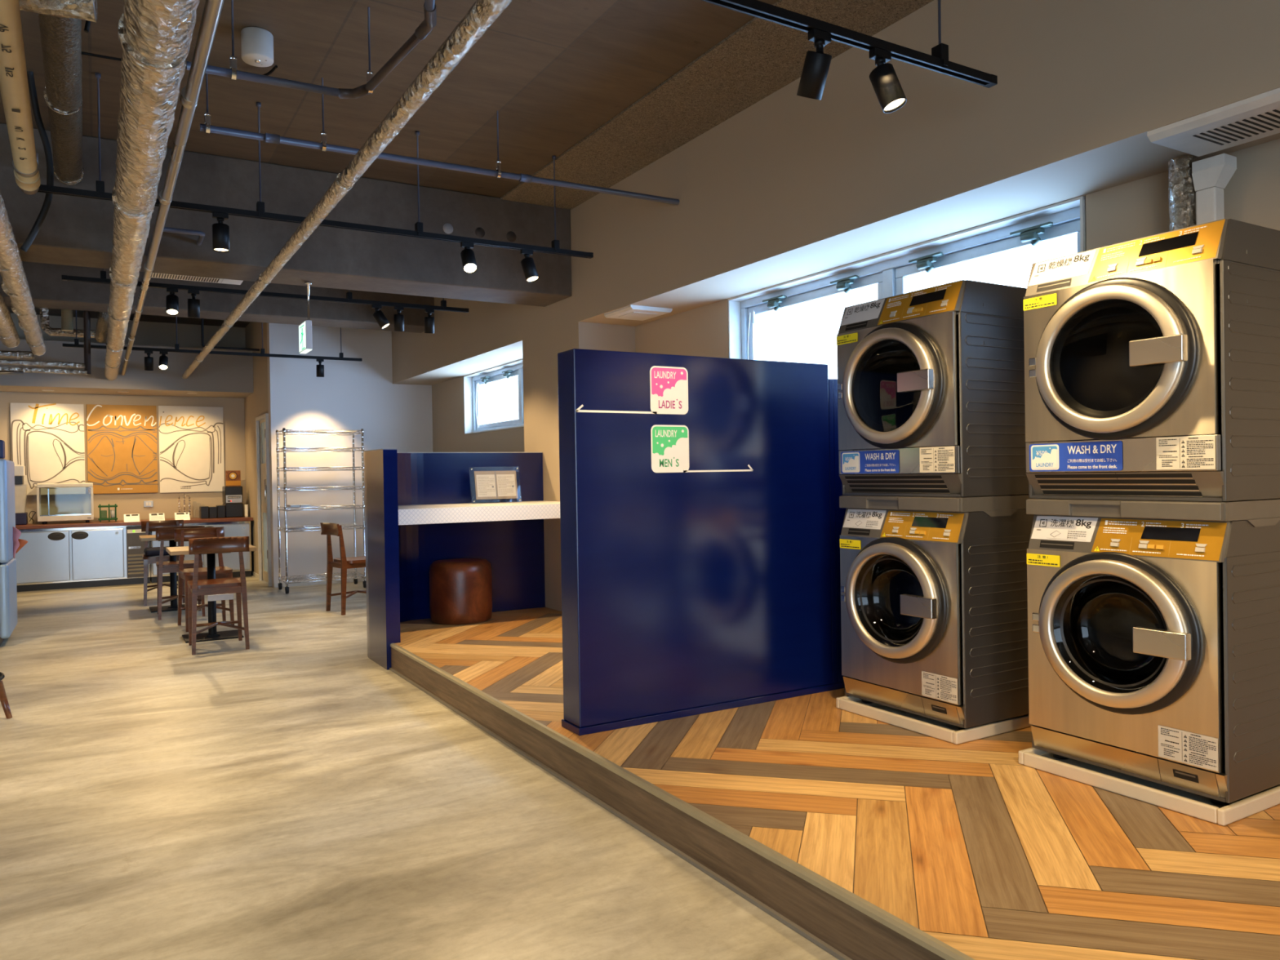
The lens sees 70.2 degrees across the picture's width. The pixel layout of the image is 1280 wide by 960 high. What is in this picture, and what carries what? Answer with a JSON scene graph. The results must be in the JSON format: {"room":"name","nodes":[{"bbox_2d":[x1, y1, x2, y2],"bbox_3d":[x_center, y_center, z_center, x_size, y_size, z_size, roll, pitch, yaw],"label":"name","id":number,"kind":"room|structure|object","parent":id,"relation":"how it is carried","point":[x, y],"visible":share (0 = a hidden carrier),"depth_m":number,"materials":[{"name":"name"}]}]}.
{"room":"laundry","nodes":[
{"label":"laundry","id":0,"kind":"room"},
{"bbox_2d":[0,312,246,523],"bbox_3d":[-7.401,-0.310,9.882,5.779,3.019,0.350,-1,0,-31],"label":"wall","id":1,"kind":"structure","parent":0,"point":[148,333],"depth_m":10.75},
{"bbox_2d":[9,402,85,495],"bbox_3d":[-6.692,-0.352,10.312,0.699,1.037,0.030,-1,0,-31],"label":"wall art panel","id":2,"kind":"object","parent":1,"relation":"attached to","point":[47,439],"visible":0.97,"depth_m":10.31,"materials":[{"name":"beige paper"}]},
{"bbox_2d":[86,404,158,493],"bbox_3d":[-6.063,-0.361,10.686,0.721,1.034,0.030,-1,0,-31],"label":"poster","id":3,"kind":"object","parent":1,"relation":"attached to","point":[122,452],"visible":0.99,"depth_m":10.68,"materials":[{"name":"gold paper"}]},
{"bbox_2d":[158,405,224,493],"bbox_3d":[-5.437,-0.373,11.058,0.707,1.040,0.030,-1,0,-31],"label":"poster","id":4,"kind":"object","parent":1,"relation":"attached to","point":[191,438],"visible":0.98,"depth_m":11.04,"materials":[{"name":"beige paper"}]},
{"bbox_2d":[0,338,253,398],"bbox_3d":[-7.224,-1.216,9.552,5.779,0.490,0.799,-1,0,-31],"label":"wall","id":5,"kind":"structure","parent":0,"point":[218,375],"depth_m":10.13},
{"bbox_2d":[104,0,199,381],"bbox_3d":[-2.089,-1.162,3.763,0.189,0.178,14.400,-1,0,-31],"label":"duct","id":6,"kind":"object","parent":5,"relation":"attached to","point":[155,37],"visible":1,"depth_m":2.84,"materials":[{"name":"metal"}]},
{"bbox_2d":[120,0,224,375],"bbox_3d":[-1.990,-1.186,3.822,0.053,0.055,14.400,-1,0,-31],"label":"conduit","id":7,"kind":"object","parent":5,"relation":"attached to","point":[189,95],"visible":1,"depth_m":3.07,"materials":[{"name":"metal"}]},
{"bbox_2d":[182,0,512,378],"bbox_3d":[-1.472,-1.190,4.130,0.076,0.070,14.400,-1,0,-31],"label":"insulated pipe","id":8,"kind":"object","parent":5,"relation":"attached to","point":[481,15],"visible":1,"depth_m":3.09,"materials":[{"name":"metal"}]},
{"bbox_2d":[244,321,268,577],"bbox_3d":[-4.457,-0.364,10.701,0.120,3.019,2.049,-1,0,-31],"label":"wall","id":9,"kind":"structure","parent":0,"point":[256,404],"depth_m":10.71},
{"bbox_2d":[255,413,271,586],"bbox_3d":[-4.122,0.215,10.124,0.163,1.860,0.720,-1,0,-31],"label":"door","id":10,"kind":"structure","parent":9,"relation":"in","point":[262,426],"depth_m":10.23,"materials":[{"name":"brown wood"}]},
{"bbox_2d":[266,322,432,587],"bbox_3d":[-3.070,-0.383,10.245,2.040,3.019,0.150,-1,0,-31],"label":"wall","id":11,"kind":"structure","parent":0,"point":[351,395],"depth_m":9.96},
{"bbox_2d":[274,577,364,587],"bbox_3d":[-3.126,1.103,10.113,1.745,0.049,0.011,-1,0,-31],"label":"baseboard","id":12,"kind":"structure","parent":11,"relation":"attached to","point":[276,584],"depth_m":9.86,"materials":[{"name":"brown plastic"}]},
{"bbox_2d":[0,575,839,959],"bbox_3d":[-2.664,1.215,3.939,7.800,0.100,15.500,-1,0,-31],"label":"floor","id":13,"kind":"structure","parent":0,"point":[291,795],"depth_m":3.06,"materials":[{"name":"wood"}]},
{"bbox_2d":[0,671,12,718],"bbox_3d":[-3.286,0.854,4.269,0.507,0.643,0.507,-1,0,-12],"label":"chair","id":14,"kind":"object","parent":13,"relation":"on","point":[3,699],"visible":1,"depth_m":4.45,"materials":[{"name":"brown wood"}]},
{"bbox_2d":[0,458,17,645],"bbox_3d":[-4.886,0.517,6.564,0.605,1.329,0.720,-1,0,-31],"label":"fridge","id":15,"kind":"object","parent":13,"relation":"on","point":[8,584],"visible":0.95,"depth_m":6.42,"materials":[{"name":"grey metal"}]},
{"bbox_2d":[14,524,150,591],"bbox_3d":[-6.226,0.848,10.200,1.285,0.659,0.618,-1,0,-31],"label":"fridge","id":16,"kind":"object","parent":13,"relation":"on","point":[67,557],"visible":0.84,"depth_m":9.94,"materials":[{"name":"metal"}]},
{"bbox_2d":[15,515,253,529],"bbox_3d":[-6.110,0.493,10.269,3.166,0.035,0.660,-1,0,-31],"label":"countertop","id":17,"kind":"structure","parent":16,"relation":"on","point":[193,520],"depth_m":10.13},
{"bbox_2d":[13,465,27,524],"bbox_3d":[-6.810,0.166,9.947,0.205,0.644,0.220,-1,0,-31],"label":"water dispenser","id":18,"kind":"object","parent":17,"relation":"on","point":[20,489],"visible":0.58,"depth_m":9.90,"materials":[{"name":"white plastic"}]},
{"bbox_2d":[36,482,93,524],"bbox_3d":[-6.413,0.258,10.182,0.525,0.444,0.341,-1,0,-31],"label":"display case","id":19,"kind":"object","parent":17,"relation":"on","point":[44,518],"visible":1,"depth_m":10.05,"materials":[{"name":"white metal"}]},
{"bbox_2d":[40,488,91,515],"bbox_3d":[-6.411,0.241,10.178,0.475,0.300,0.290,-1,0,-31],"label":"glass panel","id":20,"kind":"object","parent":19,"relation":"on","point":[90,513],"depth_m":10.10,"materials":[{"name":"glass"}]},
{"bbox_2d":[222,470,243,517],"bbox_3d":[-4.958,0.168,11.093,0.200,0.564,0.280,-1,0,-31],"label":"machine","id":21,"kind":"object","parent":17,"relation":"on","point":[233,500],"visible":0.95,"depth_m":11.00,"materials":[{"name":"black plastic"}]},
{"bbox_2d":[141,520,185,605],"bbox_3d":[-4.547,0.778,8.701,0.365,0.768,0.459,-1,0,-28],"label":"dining chair","id":22,"kind":"object","parent":13,"relation":"on","point":[146,526],"visible":0.56,"depth_m":8.71,"materials":[{"name":"brown wood"}]},
{"bbox_2d":[138,534,197,612],"bbox_3d":[-4.210,0.829,8.221,0.520,0.659,0.460,-1,0,-31],"label":"cafe table","id":23,"kind":"object","parent":13,"relation":"on","point":[173,575],"visible":0.57,"depth_m":8.20,"materials":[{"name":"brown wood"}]},
{"bbox_2d":[155,525,204,620],"bbox_3d":[-3.936,0.774,7.797,0.365,0.768,0.459,-1,0,-30],"label":"dining chair","id":24,"kind":"object","parent":13,"relation":"on","point":[162,533],"visible":0.68,"depth_m":7.61,"materials":[{"name":"brown wood"}]},
{"bbox_2d":[149,520,251,582],"bbox_3d":[-5.215,0.827,10.801,1.053,0.659,0.618,-1,0,-31],"label":"fridge","id":25,"kind":"object","parent":13,"relation":"on","point":[242,528],"visible":0.3,"depth_m":10.69,"materials":[{"name":"metal"}]},
{"bbox_2d":[173,526,234,631],"bbox_3d":[-3.441,0.770,7.206,0.365,0.768,0.459,-1,0,-34],"label":"dining chair","id":26,"kind":"object","parent":13,"relation":"on","point":[182,535],"visible":0.79,"depth_m":7.25,"materials":[{"name":"brown wood"}]},
{"bbox_2d":[165,544,257,643],"bbox_3d":[-3.144,0.823,6.691,0.560,0.659,0.480,-1,0,-31],"label":"cafe table","id":27,"kind":"object","parent":13,"relation":"on","point":[212,635],"visible":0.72,"depth_m":6.67,"materials":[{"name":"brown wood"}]},
{"bbox_2d":[187,536,249,654],"bbox_3d":[-2.906,0.768,6.269,0.365,0.768,0.459,-1,0,-30],"label":"dining chair","id":28,"kind":"object","parent":13,"relation":"on","point":[229,586],"visible":1,"depth_m":6.15,"materials":[{"name":"brown wood"}]},
{"bbox_2d":[275,427,365,593],"bbox_3d":[-3.320,0.302,9.496,0.806,1.662,0.460,-1,0,-31],"label":"wire rack","id":29,"kind":"object","parent":13,"relation":"on","point":[284,449],"visible":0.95,"depth_m":9.46,"materials":[{"name":"silver metal"}]},
{"bbox_2d":[275,446,364,452],"bbox_3d":[-3.330,-0.316,9.491,0.804,0.042,0.434,-1,0,-31],"label":"wire shelf","id":30,"kind":"object","parent":29,"relation":"attached to","point":[284,449],"depth_m":9.45,"materials":[{"name":"silver metal"}]},
{"bbox_2d":[275,428,364,435],"bbox_3d":[-3.333,-0.496,9.490,0.804,0.042,0.434,-1,0,-31],"label":"wire shelf","id":31,"kind":"object","parent":29,"relation":"attached to","point":[284,430],"depth_m":9.45,"materials":[{"name":"silver metal"}]},
{"bbox_2d":[276,485,364,491],"bbox_3d":[-3.323,0.087,9.494,0.804,0.042,0.434,-1,0,-31],"label":"wire shelf","id":32,"kind":"object","parent":29,"relation":"attached to","point":[354,487],"depth_m":9.42,"materials":[{"name":"silver metal"}]},
{"bbox_2d":[276,466,364,471],"bbox_3d":[-3.327,-0.116,9.493,0.804,0.042,0.434,-1,0,-31],"label":"wire shelf","id":33,"kind":"object","parent":29,"relation":"attached to","point":[284,468],"depth_m":9.38,"materials":[{"name":"silver metal"}]},
{"bbox_2d":[276,503,364,511],"bbox_3d":[-3.320,0.287,9.495,0.804,0.042,0.434,-1,0,-31],"label":"wire shelf","id":34,"kind":"object","parent":29,"relation":"attached to","point":[278,508],"depth_m":9.45,"materials":[{"name":"silver metal"}]},
{"bbox_2d":[277,523,364,532],"bbox_3d":[-3.317,0.497,9.497,0.804,0.042,0.434,-1,0,-31],"label":"wire shelf","id":35,"kind":"object","parent":29,"relation":"attached to","point":[286,528],"depth_m":9.46,"materials":[{"name":"silver metal"}]},
{"bbox_2d":[278,571,365,584],"bbox_3d":[-3.308,1.014,9.501,0.804,0.042,0.434,-1,0,-31],"label":"wire shelf","id":36,"kind":"object","parent":29,"relation":"attached to","point":[286,580],"depth_m":9.46,"materials":[{"name":"silver metal"}]},
{"bbox_2d":[320,522,366,615],"bbox_3d":[-2.473,0.750,7.911,0.459,0.768,0.365,-1,1,-40],"label":"dining chair","id":37,"kind":"object","parent":13,"relation":"on","point":[328,529],"visible":0.67,"depth_m":7.81,"materials":[{"name":"brown wood"}]},
{"bbox_2d":[363,448,545,670],"bbox_3d":[-1.369,0.466,6.311,0.624,1.324,1.678,-1,0,28],"label":"partition wall","id":38,"kind":"structure","parent":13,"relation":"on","point":[399,558],"depth_m":6.42,"materials":[{"name":"blue paint"}]},
{"bbox_2d":[398,500,559,524],"bbox_3d":[-1.093,0.214,6.180,1.330,0.095,0.797,-1,0,-31],"label":"desk","id":39,"kind":"object","parent":38,"relation":"attached to","point":[413,514],"visible":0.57,"depth_m":5.80,"materials":[{"name":"white laminate"}]},
{"bbox_2d":[470,466,520,503],"bbox_3d":[-1.040,0.034,6.536,0.370,0.259,0.098,-1,0,-27],"label":"acrylic stand","id":40,"kind":"object","parent":39,"relation":"on","point":[489,485],"visible":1,"depth_m":6.52,"materials":[{"name":"clear plastic"}]},
{"bbox_2d":[401,609,1279,959],"bbox_3d":[0.898,1.037,3.264,1.824,0.151,7.900,-1,0,-31],"label":"platform base","id":41,"kind":"object","parent":13,"relation":"on","point":[540,610],"visible":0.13,"depth_m":2.56,"materials":[{"name":"brown wood"}]},
{"bbox_2d":[389,667,852,959],"bbox_3d":[0.315,1.121,2.426,0.031,0.011,7.055,-1,0,-31],"label":"trim","id":42,"kind":"structure","parent":41,"relation":"attached to","point":[770,911],"depth_m":2.80,"materials":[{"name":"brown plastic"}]},
{"bbox_2d":[391,647,945,959],"bbox_3d":[0.320,1.050,2.429,0.020,0.131,7.055,-1,0,-31],"label":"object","id":43,"kind":"structure","parent":41,"relation":"attached to","point":[857,935],"depth_m":2.65,"materials":[{"name":"brown wood"}]},
{"bbox_2d":[390,643,974,959],"bbox_3d":[0.315,0.979,2.427,0.022,0.019,7.055,-1,0,-31],"label":"trim","id":44,"kind":"structure","parent":41,"relation":"attached to","point":[942,949],"depth_m":2.48,"materials":[{"name":"brown wood"}]},
{"bbox_2d":[395,607,1279,959],"bbox_3d":[0.882,0.958,3.284,1.827,0.001,7.950,-1,0,-31],"label":"floor","id":45,"kind":"structure","parent":41,"relation":"on","point":[948,901],"depth_m":2.56,"materials":[{"name":"brown wood"}]},
{"bbox_2d":[429,558,492,625],"bbox_3d":[-1.237,0.759,6.295,0.424,0.420,0.424,-1,0,-31],"label":"pouf","id":46,"kind":"object","parent":45,"relation":"on","point":[460,589],"visible":1,"depth_m":6.12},
{"bbox_2d":[557,348,849,735],"bbox_3d":[0.481,0.221,3.984,1.776,1.475,0.157,-1,0,-31],"label":"wall","id":47,"kind":"structure","parent":45,"relation":"on","point":[702,518],"depth_m":3.75,"materials":[{"name":"paint"}]},
{"bbox_2d":[835,695,1031,744],"bbox_3d":[1.254,0.925,3.708,0.640,0.044,0.625,-1,0,-31],"label":"tray","id":48,"kind":"object","parent":45,"relation":"on","point":[944,731],"visible":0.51,"depth_m":3.46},
{"bbox_2d":[839,494,1039,729],"bbox_3d":[1.193,0.493,3.664,0.632,0.865,0.627,-1,0,-31],"label":"washing machine","id":49,"kind":"object","parent":48,"relation":"on","point":[934,591],"visible":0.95,"depth_m":3.42,"materials":[{"name":"grey metal"}]},
{"bbox_2d":[836,280,1028,497],"bbox_3d":[1.179,-0.334,3.659,0.632,0.786,0.625,-1,0,-31],"label":"dryer","id":50,"kind":"object","parent":49,"relation":"on","point":[931,380],"visible":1,"depth_m":3.41,"materials":[{"name":"grey metal"}]},
{"bbox_2d":[839,473,961,493],"bbox_3d":[1.018,0.018,3.563,0.072,0.080,0.612,-1,0,-31],"label":"grille","id":51,"kind":"object","parent":50,"relation":"attached to","point":[852,483],"depth_m":3.54,"materials":[{"name":"grey plastic"}]},
{"bbox_2d":[1017,747,1279,826],"bbox_3d":[1.709,0.924,2.941,0.640,0.044,0.652,-1,0,-31],"label":"tray","id":52,"kind":"object","parent":45,"relation":"on","point":[1197,806],"visible":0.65,"depth_m":2.70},
{"bbox_2d":[1026,497,1279,805],"bbox_3d":[1.649,0.491,2.897,0.632,0.865,0.627,-1,0,-31],"label":"washing machine","id":53,"kind":"object","parent":52,"relation":"on","point":[1153,626],"visible":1,"depth_m":2.66,"materials":[{"name":"grey metal"}]},
{"bbox_2d":[1022,218,1279,501],"bbox_3d":[1.635,-0.336,2.892,0.632,0.786,0.625,-1,0,-31],"label":"dryer","id":54,"kind":"object","parent":53,"relation":"on","point":[1152,363],"visible":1,"depth_m":2.65,"materials":[{"name":"grey metal"}]},
{"bbox_2d":[1026,471,1223,497],"bbox_3d":[1.474,0.016,2.796,0.072,0.080,0.612,-1,0,-31],"label":"grille","id":55,"kind":"object","parent":54,"relation":"attached to","point":[1042,484],"depth_m":2.77,"materials":[{"name":"grey plastic"}]},
{"bbox_2d":[0,0,933,327],"bbox_3d":[-2.715,-1.923,3.917,7.800,0.162,15.500,-1,0,-31],"label":"ceiling","id":56,"kind":"structure","parent":0,"point":[553,73],"depth_m":4.32,"materials":[{"name":"wood"}]},
{"bbox_2d":[19,71,53,252],"bbox_3d":[-2.740,-1.438,4.133,0.135,0.818,0.028,-1,0,-31],"label":"flexible hose","id":57,"kind":"object","parent":56,"relation":"hanging from","point":[33,232],"visible":0.95,"depth_m":4.13,"materials":[{"name":"black rubber"}]},
{"bbox_2d":[18,0,97,22],"bbox_3d":[-1.962,-1.295,2.294,1.025,0.098,0.111,-1,0,-23],"label":"duct","id":58,"kind":"object","parent":56,"relation":"hanging from","point":[86,10],"visible":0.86,"depth_m":2.44,"materials":[{"name":"metal"}]},
{"bbox_2d":[39,307,95,337],"bbox_3d":[-5.339,-1.616,8.580,0.553,0.533,0.078,-1,0,-31],"label":"insulated pipe","id":59,"kind":"object","parent":56,"relation":"hanging from","point":[44,312],"visible":0.35,"depth_m":8.48,"materials":[{"name":"metal"}]},
{"bbox_2d":[61,309,73,331],"bbox_3d":[-5.086,-1.585,8.091,0.095,0.519,0.090,-1,0,-31],"label":"pipe stub","id":60,"kind":"object","parent":56,"relation":"hanging from","point":[67,315],"visible":0.4,"depth_m":8.06,"materials":[{"name":"beige plastic"}]},
{"bbox_2d":[83,311,91,374],"bbox_3d":[-4.890,-1.390,8.056,0.054,0.913,0.052,-1,0,-31],"label":"riser pipe","id":61,"kind":"object","parent":56,"relation":"attached to","point":[86,316],"visible":0.56,"depth_m":8.04,"materials":[{"name":"brown plastic"}]},
{"bbox_2d":[0,359,84,368],"bbox_3d":[-5.380,-1.003,7.763,1.115,0.054,0.046,-1,0,-31],"label":"insulated pipe","id":62,"kind":"object","parent":61,"relation":"attached to","point":[2,362],"visible":1,"depth_m":7.87,"materials":[{"name":"metal"}]},
{"bbox_2d":[0,350,34,358],"bbox_3d":[-5.568,-1.069,7.710,0.741,0.079,0.068,-1,0,-31],"label":"insulated pipe","id":63,"kind":"object","parent":62,"relation":"attached to","point":[8,354],"visible":0.94,"depth_m":7.82,"materials":[{"name":"metal"}]},
{"bbox_2d":[0,366,87,374],"bbox_3d":[-5.362,-0.941,7.750,1.130,0.046,0.042,-1,0,-31],"label":"insulated pipe","id":64,"kind":"object","parent":61,"relation":"attached to","point":[2,368],"visible":0.88,"depth_m":7.87,"materials":[{"name":"metal"}]},
{"bbox_2d":[94,311,108,342],"bbox_3d":[-4.854,-1.569,8.235,0.105,0.572,0.710,-1,0,-33],"label":"insulated pipe","id":65,"kind":"object","parent":56,"relation":"hanging from","point":[101,332],"visible":0.45,"depth_m":8.19,"materials":[{"name":"metal"}]},
{"bbox_2d":[151,272,243,284],"bbox_3d":[-3.235,-1.674,6.661,0.620,0.381,0.350,-1,0,-31],"label":"air conditioner","id":66,"kind":"object","parent":56,"relation":"hanging from","point":[153,274],"visible":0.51,"depth_m":6.72,"materials":[{"name":"white plastic"}]},
{"bbox_2d":[151,272,222,282],"bbox_3d":[-3.259,-1.484,6.640,0.531,0.002,0.320,-1,0,-31],"label":"grille","id":67,"kind":"object","parent":66,"relation":"attached to","point":[153,274],"depth_m":6.69,"materials":[{"name":"white metal"}]},
{"bbox_2d":[62,310,362,361],"bbox_3d":[-4.106,-1.552,8.974,2.680,0.630,0.046,-1,0,-31],"label":"track","id":68,"kind":"object","parent":56,"relation":"hanging from","point":[76,344],"visible":0.74,"depth_m":8.97,"materials":[{"name":"black metal"}]},
{"bbox_2d":[0,261,434,333],"bbox_3d":[-5.183,-1.643,7.376,7.080,0.389,0.430,-1,0,-31],"label":"beam","id":69,"kind":"structure","parent":56,"relation":"attached to","point":[47,289],"depth_m":8.11,"materials":[{"name":"concrete"}]},
{"bbox_2d":[229,0,236,79],"bbox_3d":[-1.554,-1.699,3.478,0.024,0.340,0.042,-1,0,-31],"label":"hanger","id":70,"kind":"object","parent":56,"relation":"hanging from","point":[233,60],"visible":1,"depth_m":3.47,"materials":[{"name":"silver metal"}]},
{"bbox_2d":[240,26,273,66],"bbox_3d":[-1.604,-1.810,3.821,0.126,0.121,0.126,-1,0,-31],"label":"ceiling lamp","id":71,"kind":"object","parent":56,"relation":"attached to","point":[256,43],"visible":1,"depth_m":3.78,"materials":[{"name":"white plastic"}]},
{"bbox_2d":[61,268,468,312],"bbox_3d":[-2.535,-1.589,6.523,2.720,0.570,0.046,-1,0,-31],"label":"track","id":72,"kind":"object","parent":56,"relation":"hanging from","point":[103,279],"visible":0.7,"depth_m":6.49,"materials":[{"name":"black metal"}]},
{"bbox_2d":[165,288,178,315],"bbox_3d":[-3.144,-1.199,6.127,0.081,0.189,0.122,-1,0,-31],"label":"track spotlight","id":73,"kind":"object","parent":72,"relation":"hanging from","point":[171,300],"visible":1,"depth_m":6.11,"materials":[{"name":"black metal"}]},
{"bbox_2d":[187,289,199,317],"bbox_3d":[-3.050,-1.201,6.228,0.076,0.189,0.093,-1,0,-31],"label":"track spotlight","id":74,"kind":"object","parent":72,"relation":"hanging from","point":[193,304],"visible":1,"depth_m":6.20,"materials":[{"name":"black metal"}]},
{"bbox_2d":[371,304,390,329],"bbox_3d":[-1.947,-1.225,6.852,0.136,0.186,0.076,-1,0,2],"label":"track spotlight","id":75,"kind":"object","parent":72,"relation":"hanging from","point":[378,315],"visible":1,"depth_m":6.83,"materials":[{"name":"black metal"}]},
{"bbox_2d":[0,123,571,306],"bbox_3d":[-3.639,-1.535,4.780,7.080,0.619,0.451,-1,0,-31],"label":"beam","id":76,"kind":"structure","parent":56,"relation":"attached to","point":[74,231],"depth_m":5.53,"materials":[{"name":"concrete"}]},
{"bbox_2d":[0,292,20,347],"bbox_3d":[-1.987,-1.134,2.283,0.144,0.135,11.751,-1,0,-31],"label":"insulated pipe","id":77,"kind":"object","parent":76,"relation":"hanging from","point":[9,336],"visible":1,"depth_m":6.51,"materials":[{"name":"metal"}]},
{"bbox_2d":[0,191,46,355],"bbox_3d":[-1.988,-1.136,2.579,0.141,0.121,12.261,-1,0,-31],"label":"insulated pipe","id":78,"kind":"object","parent":76,"relation":"hanging from","point":[14,283],"visible":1,"depth_m":5.10,"materials":[{"name":"metal"}]},
{"bbox_2d":[38,13,84,186],"bbox_3d":[-0.820,-1.645,1.166,0.143,0.140,8.636,-1,0,-31],"label":"duct","id":79,"kind":"object","parent":76,"relation":"attached to","point":[60,37],"visible":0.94,"depth_m":3.72,"materials":[{"name":"metal"}]},
{"bbox_2d":[163,226,205,245],"bbox_3d":[-2.530,-1.345,5.028,0.223,0.026,0.251,-1,0,-31],"label":"conduit","id":80,"kind":"object","parent":76,"relation":"attached to","point":[202,235],"visible":0.93,"depth_m":4.94,"materials":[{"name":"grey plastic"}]},
{"bbox_2d":[298,281,312,353],"bbox_3d":[-2.159,-1.042,5.880,0.042,0.426,0.250,-1,0,-31],"label":"exit sign","id":81,"kind":"object","parent":76,"relation":"hanging from","point":[305,344],"visible":1,"depth_m":5.79,"materials":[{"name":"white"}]},
{"bbox_2d":[37,72,593,258],"bbox_3d":[-1.509,-1.593,4.747,2.830,0.570,0.046,-1,0,-31],"label":"track","id":82,"kind":"object","parent":56,"relation":"hanging from","point":[100,193],"visible":0.97,"depth_m":4.62,"materials":[{"name":"black metal"}]},
{"bbox_2d":[212,211,230,253],"bbox_3d":[-2.037,-1.205,4.429,0.076,0.187,0.083,-1,0,-31],"label":"track spotlight","id":83,"kind":"object","parent":82,"relation":"hanging from","point":[220,231],"visible":1,"depth_m":4.41,"materials":[{"name":"black metal"}]},
{"bbox_2d":[460,241,477,273],"bbox_3d":[-0.946,-1.230,5.037,0.076,0.182,0.134,-1,0,-22],"label":"track spotlight","id":84,"kind":"object","parent":82,"relation":"hanging from","point":[468,256],"visible":1,"depth_m":5.02,"materials":[{"name":"black metal"}]},
{"bbox_2d":[520,248,538,283],"bbox_3d":[-0.634,-1.232,5.243,0.114,0.190,0.076,-1,1,37],"label":"track spotlight","id":85,"kind":"object","parent":82,"relation":"hanging from","point":[528,265],"visible":1,"depth_m":5.22,"materials":[{"name":"black metal"}]},
{"bbox_2d":[366,7,373,93],"bbox_3d":[-1.076,-1.708,3.622,0.024,0.340,0.042,-1,0,-31],"label":"hanger","id":86,"kind":"object","parent":56,"relation":"hanging from","point":[369,73],"visible":0.72,"depth_m":3.62,"materials":[{"name":"silver metal"}]},
{"bbox_2d":[186,0,436,98],"bbox_3d":[-0.998,-1.557,3.258,1.335,0.039,0.558,-1,0,34],"label":"drain pipe","id":87,"kind":"object","parent":86,"relation":"hanging from","point":[429,22],"visible":1,"depth_m":3.48,"materials":[{"name":"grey plastic"}]},
{"bbox_2d":[495,111,501,177],"bbox_3d":[-0.728,-1.721,4.672,0.024,0.340,0.042,-1,0,-31],"label":"hanger","id":88,"kind":"object","parent":56,"relation":"hanging from","point":[498,167],"visible":1,"depth_m":4.67,"materials":[{"name":"silver metal"}]},
{"bbox_2d":[200,123,679,204],"bbox_3d":[-0.856,-1.569,4.607,2.470,0.041,0.041,-1,0,-30],"label":"pipe","id":89,"kind":"object","parent":88,"relation":"hanging from","point":[267,137],"visible":1,"depth_m":4.51,"materials":[{"name":"grey metal"}]},
{"bbox_2d":[701,0,997,88],"bbox_3d":[0.149,-1.604,2.475,2.440,0.570,0.046,-1,0,-31],"label":"track","id":90,"kind":"object","parent":56,"relation":"hanging from","point":[938,62],"visible":1,"depth_m":2.79,"materials":[{"name":"black metal"}]},
{"bbox_2d":[796,28,831,100],"bbox_3d":[0.522,-1.234,2.733,0.082,0.188,0.124,-1,0,-31],"label":"track spotlight","id":91,"kind":"object","parent":90,"relation":"hanging from","point":[816,64],"visible":1,"depth_m":2.70,"materials":[{"name":"black metal"}]},
{"bbox_2d":[869,47,906,113],"bbox_3d":[0.767,-1.237,2.822,0.112,0.190,0.076,-1,0,26],"label":"track spotlight","id":92,"kind":"object","parent":90,"relation":"hanging from","point":[884,80],"visible":1,"depth_m":2.80,"materials":[{"name":"black metal"}]},
{"bbox_2d":[391,0,1279,611],"bbox_3d":[0.924,-0.403,4.795,0.740,3.007,13.300,-1,0,-31],"label":"wall","id":93,"kind":"structure","parent":0,"point":[790,186],"depth_m":3.92,"materials":[{"name":"paint"}]},
{"bbox_2d":[463,359,524,434],"bbox_3d":[-1.157,-0.793,8.608,0.169,0.620,2.460,-1,0,-31],"label":"window","id":94,"kind":"structure","parent":93,"relation":"in","point":[473,382],"depth_m":9.30,"materials":[{"name":"metal"}]},
{"bbox_2d":[604,304,672,320],"bbox_3d":[-0.014,-1.087,5.949,0.310,0.030,0.350,-1,0,-31],"label":"air vent","id":95,"kind":"object","parent":93,"relation":"in","point":[631,312],"visible":1,"depth_m":5.88,"materials":[{"name":"white plastic"}]},
{"bbox_2d":[728,195,1086,359],"bbox_3d":[1.214,-0.718,4.620,0.169,0.790,2.340,-1,0,-31],"label":"window","id":96,"kind":"structure","parent":93,"relation":"in","point":[891,272],"depth_m":4.49,"materials":[{"name":"metal"}]},
{"bbox_2d":[1168,155,1196,231],"bbox_3d":[1.885,-0.857,3.162,0.086,0.508,0.087,-1,0,-31],"label":"duct","id":97,"kind":"object","parent":93,"relation":"attached to","point":[1181,191],"visible":0.47,"depth_m":3.13,"materials":[{"name":"metal"}]},
{"bbox_2d":[1146,87,1279,156],"bbox_3d":[1.923,-1.095,2.689,0.320,0.031,0.675,-1,0,-31],"label":"air conditioner","id":98,"kind":"object","parent":93,"relation":"in","point":[1257,117],"visible":1,"depth_m":2.80,"materials":[{"name":"white plastic"}]},
{"bbox_2d":[1192,109,1279,145],"bbox_3d":[1.942,-1.080,2.666,0.170,0.001,0.541,-1,0,-31],"label":"grille","id":99,"kind":"object","parent":98,"relation":"attached to","point":[1268,121],"depth_m":2.81,"materials":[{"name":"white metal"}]},
{"bbox_2d":[1191,153,1236,225],"bbox_3d":[1.942,-0.792,3.078,0.080,0.578,0.105,-1,0,-31],"label":"duct cover","id":100,"kind":"object","parent":93,"relation":"attached to","point":[1211,175],"visible":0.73,"depth_m":3.06,"materials":[{"name":"white plastic"}]},
{"bbox_3d":[1.328,-0.361,-2.816,7.820,3.019,0.200,-1,0,-31],"label":"wall","id":101,"kind":"structure","parent":0,"visible":0},
{"bbox_2d":[0,0,40,195],"bbox_3d":[-0.572,-1.251,0.596,0.088,0.195,7.404,-1,0,-32],"label":"drain pipe","id":102,"kind":"object","parent":101,"relation":"attached to","point":[14,86],"visible":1,"depth_m":2.77,"materials":[{"name":"beige plastic"}]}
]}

